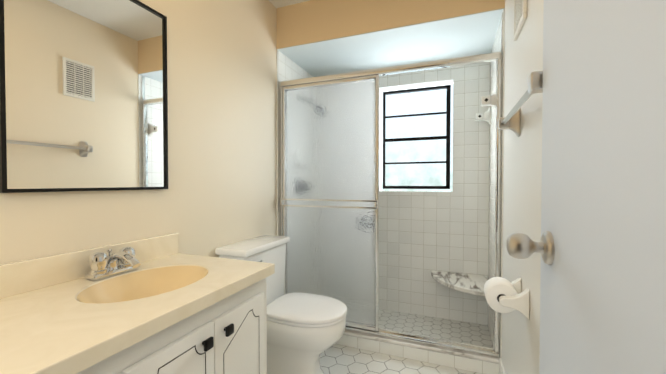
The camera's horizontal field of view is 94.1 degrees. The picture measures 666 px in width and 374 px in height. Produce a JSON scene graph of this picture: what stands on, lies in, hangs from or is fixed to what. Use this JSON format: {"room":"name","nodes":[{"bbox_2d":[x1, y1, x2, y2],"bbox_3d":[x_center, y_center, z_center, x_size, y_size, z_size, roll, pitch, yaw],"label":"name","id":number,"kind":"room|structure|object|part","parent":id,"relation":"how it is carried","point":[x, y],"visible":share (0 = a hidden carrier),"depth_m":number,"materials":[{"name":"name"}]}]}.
{"room":"bathroom","nodes":[
{"label":"bathroom","id":0,"kind":"room"},
{"bbox_2d":[0,0,276,264],"bbox_3d":[-0.802,-0.107,1.520,0.120,2.438,3.800,0,1,21],"label":"wall","id":1,"kind":"structure","parent":0,"point":[221,191],"depth_m":1.63,"materials":[{"name":"paint"}]},
{"bbox_2d":[0,0,167,192],"bbox_3d":[-0.863,-0.379,1.152,0.023,0.779,0.559,0,1,21],"label":"mirror","id":2,"kind":"object","parent":1,"relation":"attached to","point":[83,97],"visible":0.96,"depth_m":1.09,"materials":[{"name":"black mirror"}]},
{"bbox_2d":[0,233,178,298],"bbox_3d":[-0.969,0.273,0.892,0.020,0.096,1.257,0,1,21],"label":"backsplash","id":3,"kind":"structure","parent":1,"relation":"attached to","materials":[{"name":"stone"}]},
{"bbox_2d":[277,50,312,235],"bbox_3d":[-0.291,0.026,2.663,0.006,2.133,0.704,0,1,21],"label":"shower wall tile","id":4,"kind":"structure","parent":1,"relation":"attached to","point":[288,68],"depth_m":2.36,"materials":[{"name":"white tile"}]},
{"bbox_2d":[335,330,499,373],"bbox_3d":[0.299,1.050,2.128,1.506,0.104,0.126,0,1,21],"label":"sill","id":5,"kind":"structure","parent":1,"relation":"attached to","point":[466,361],"depth_m":1.97,"materials":[{"name":"tile"}]},
{"bbox_2d":[279,51,501,357],"bbox_3d":[0.290,0.099,2.090,1.490,1.798,0.094,0,1,21],"label":"shower door","id":6,"kind":"structure","parent":5,"relation":"on","point":[329,175],"depth_m":2.18,"materials":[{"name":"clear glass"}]},
{"bbox_3d":[-0.042,0.105,2.200,0.736,1.723,0.058,0,1,21],"label":"panel","id":7,"kind":"part","parent":6,"relation":"part of","materials":[{"name":"clear glass"}]},
{"bbox_3d":[-0.034,0.103,2.219,0.704,1.687,0.005,0,1,21],"label":"glass","id":8,"kind":"part","parent":6,"relation":"part of","materials":[{"name":"white"}]},
{"bbox_2d":[269,0,309,7],"bbox_3d":[-0.044,-1.371,1.205,1.746,0.100,3.800,0,1,21],"label":"ceiling","id":9,"kind":"structure","parent":0,"point":[279,3],"depth_m":2.24,"materials":[{"name":"white paint"}]},
{"bbox_2d":[277,0,504,48],"bbox_3d":[0.437,-1.191,2.446,1.506,0.301,0.864,0,1,21],"label":"wall","id":10,"kind":"structure","parent":9,"relation":"attached to","point":[310,21],"depth_m":2.09,"materials":[{"name":"beige paint"}]},
{"bbox_2d":[277,8,504,76],"bbox_3d":[0.437,-1.039,2.450,1.506,0.004,0.862,0,1,21],"label":"ceiling","id":11,"kind":"structure","parent":10,"relation":"attached to","point":[465,35],"depth_m":2.27,"materials":[{"name":"white paint"}]},
{"bbox_2d":[320,344,480,373],"bbox_3d":[-0.044,1.167,1.248,1.746,0.100,3.800,0,1,21],"label":"floor","id":12,"kind":"structure","parent":0,"point":[337,359],"depth_m":1.94,"materials":[{"name":"white tile"}]},
{"bbox_2d":[0,233,274,373],"bbox_3d":[-0.716,0.675,0.801,0.561,0.898,1.257,0,1,21],"label":"bathroom vanity","id":13,"kind":"object","parent":12,"relation":"on","point":[158,305],"visible":1,"depth_m":0.93,"materials":[{"name":"painted wood"},{"name":"cultured marble"},{"name":"black metal"}]},
{"bbox_2d":[84,246,140,280],"bbox_3d":[-0.759,0.269,1.119,0.159,0.093,0.166,0,1,21],"label":"faucet","id":14,"kind":"object","parent":13,"relation":"on","point":[103,267],"depth_m":1.10,"materials":[{"name":"silver metal"}]},
{"bbox_2d":[215,235,346,373],"bbox_3d":[-0.251,0.719,1.819,0.684,0.776,0.480,0,1,21],"label":"toilet","id":15,"kind":"object","parent":12,"relation":"on","point":[305,331],"visible":0.83,"depth_m":1.71,"materials":[{"name":"white ceramic"}]},
{"bbox_3d":[-0.477,0.554,1.904,0.192,0.373,0.448,0,1,21],"label":"tank","id":16,"kind":"part","parent":15,"relation":"part of","materials":[{"name":"white ceramic"}]},
{"bbox_3d":[-0.470,0.349,1.898,0.214,0.039,0.480,0,1,21],"label":"tank lid","id":17,"kind":"part","parent":15,"relation":"part of","materials":[{"name":"white ceramic"}]},
{"bbox_3d":[-0.145,0.705,1.778,0.448,0.017,0.368,0,1,21],"label":"seat","id":18,"kind":"part","parent":15,"relation":"part of","materials":[{"name":"white plastic"}]},
{"bbox_3d":[-0.197,0.911,1.801,0.557,0.393,0.366,0,1,21],"label":"bowl","id":19,"kind":"part","parent":15,"relation":"part of","materials":[{"name":"white ceramic"}]},
{"bbox_3d":[-0.144,0.684,1.777,0.455,0.024,0.374,0,1,21],"label":"seat lid","id":20,"kind":"part","parent":15,"relation":"part of","materials":[{"name":"white plastic"}]},
{"bbox_2d":[379,309,492,347],"bbox_3d":[0.428,1.104,2.463,1.506,0.024,0.590,0,1,21],"label":"pan","id":21,"kind":"object","parent":12,"relation":"on","point":[454,330],"visible":0.21,"depth_m":2.43,"materials":[{"name":"white tile"}]},
{"bbox_2d":[379,79,453,191],"bbox_3d":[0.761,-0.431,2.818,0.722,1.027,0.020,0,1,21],"label":"window frame","id":22,"kind":"structure","parent":0,"point":[451,153],"depth_m":2.71,"materials":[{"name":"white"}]},
{"bbox_2d":[379,62,489,324],"bbox_3d":[0.564,0.024,2.795,1.506,2.133,0.160,0,1,21],"label":"wall","id":23,"kind":"structure","parent":0,"point":[422,235],"depth_m":2.57,"materials":[{"name":"tile"}]},
{"bbox_2d":[383,85,450,188],"bbox_3d":[0.726,-0.429,2.727,0.572,0.875,0.035,0,1,21],"label":"window","id":24,"kind":"structure","parent":23,"relation":"in","point":[416,138],"depth_m":2.72,"materials":[{"name":"glass"}]},
{"bbox_2d":[431,270,488,296],"bbox_3d":[0.952,0.714,2.338,0.430,0.032,0.430,0,1,21],"label":"seat","id":25,"kind":"object","parent":23,"relation":"attached to","point":[473,284],"visible":0.83,"depth_m":2.33,"materials":[{"name":"stone"}]},
{"bbox_2d":[501,0,543,373],"bbox_3d":[0.714,-0.097,0.932,0.120,2.438,3.800,0,1,21],"label":"wall","id":26,"kind":"structure","parent":0,"point":[522,152],"depth_m":1.27,"materials":[{"name":"paint"}]},
{"bbox_2d":[488,9,504,357],"bbox_3d":[1.107,0.035,2.121,0.006,2.133,0.704,0,1,21],"label":"shower wall tile","id":27,"kind":"structure","parent":26,"relation":"attached to","point":[496,47],"depth_m":2.15,"materials":[{"name":"white tile"}]},
{"bbox_2d":[475,107,490,124],"bbox_3d":[1.154,-0.547,2.384,0.103,0.132,0.072,0,1,21],"label":"post","id":28,"kind":"object","parent":27,"relation":"attached to","point":[485,116],"visible":1,"depth_m":2.36,"materials":[{"name":"white ceramic"}]},
{"bbox_2d":[481,93,495,107],"bbox_3d":[0.973,-0.540,1.918,0.103,0.132,0.072,0,1,21],"label":"post","id":29,"kind":"object","parent":27,"relation":"attached to","point":[488,100],"visible":0.62,"depth_m":1.90,"materials":[{"name":"white"}]},
{"bbox_2d":[501,12,502,51],"bbox_3d":[0.993,-0.911,1.818,0.010,0.230,0.024,0,1,21],"label":"trim","id":30,"kind":"structure","parent":26,"relation":"attached to","point":[501,28],"depth_m":1.81,"materials":[{"name":"white paint"}]},
{"bbox_2d":[499,358,505,373],"bbox_3d":[0.492,1.071,0.562,0.012,0.115,2.674,0,1,21],"label":"baseboard","id":31,"kind":"structure","parent":26,"relation":"attached to","point":[501,369],"depth_m":1.76,"materials":[{"name":"white"}]},
{"bbox_2d":[484,277,529,319],"bbox_3d":[0.695,0.435,1.259,0.142,0.116,0.186,0,1,21],"label":"holder","id":32,"kind":"object","parent":26,"relation":"attached to","point":[503,295],"visible":1,"depth_m":1.22,"materials":[{"name":"white ceramic"}]},
{"bbox_2d":[498,71,542,136],"bbox_3d":[0.666,-0.281,1.087,0.081,0.120,0.670,0,1,21],"label":"towel rail","id":33,"kind":"object","parent":26,"relation":"attached to","point":[511,120],"visible":0.62,"depth_m":1.03,"materials":[{"name":"silver metal"}]},
{"bbox_2d":[514,0,526,40],"bbox_3d":[0.799,-0.815,1.324,0.012,0.280,0.215,0,1,21],"label":"air vent","id":34,"kind":"object","parent":26,"relation":"in","point":[520,11],"visible":1,"depth_m":1.32,"materials":[{"name":"white"}]},
{"bbox_2d":[539,0,665,373],"bbox_3d":[0.405,0.110,0.425,0.035,2.018,0.755,0,1,21],"label":"door","id":35,"kind":"structure","parent":26,"relation":"in","point":[603,275],"depth_m":0.46,"materials":[{"name":"white paint"}]},
{"bbox_2d":[506,231,554,264],"bbox_3d":[0.457,0.138,0.727,0.087,0.076,0.076,0,1,21],"label":"door knob","id":36,"kind":"object","parent":35,"relation":"attached to","point":[521,246],"depth_m":0.71,"materials":[{"name":"silver metal"}]}
]}

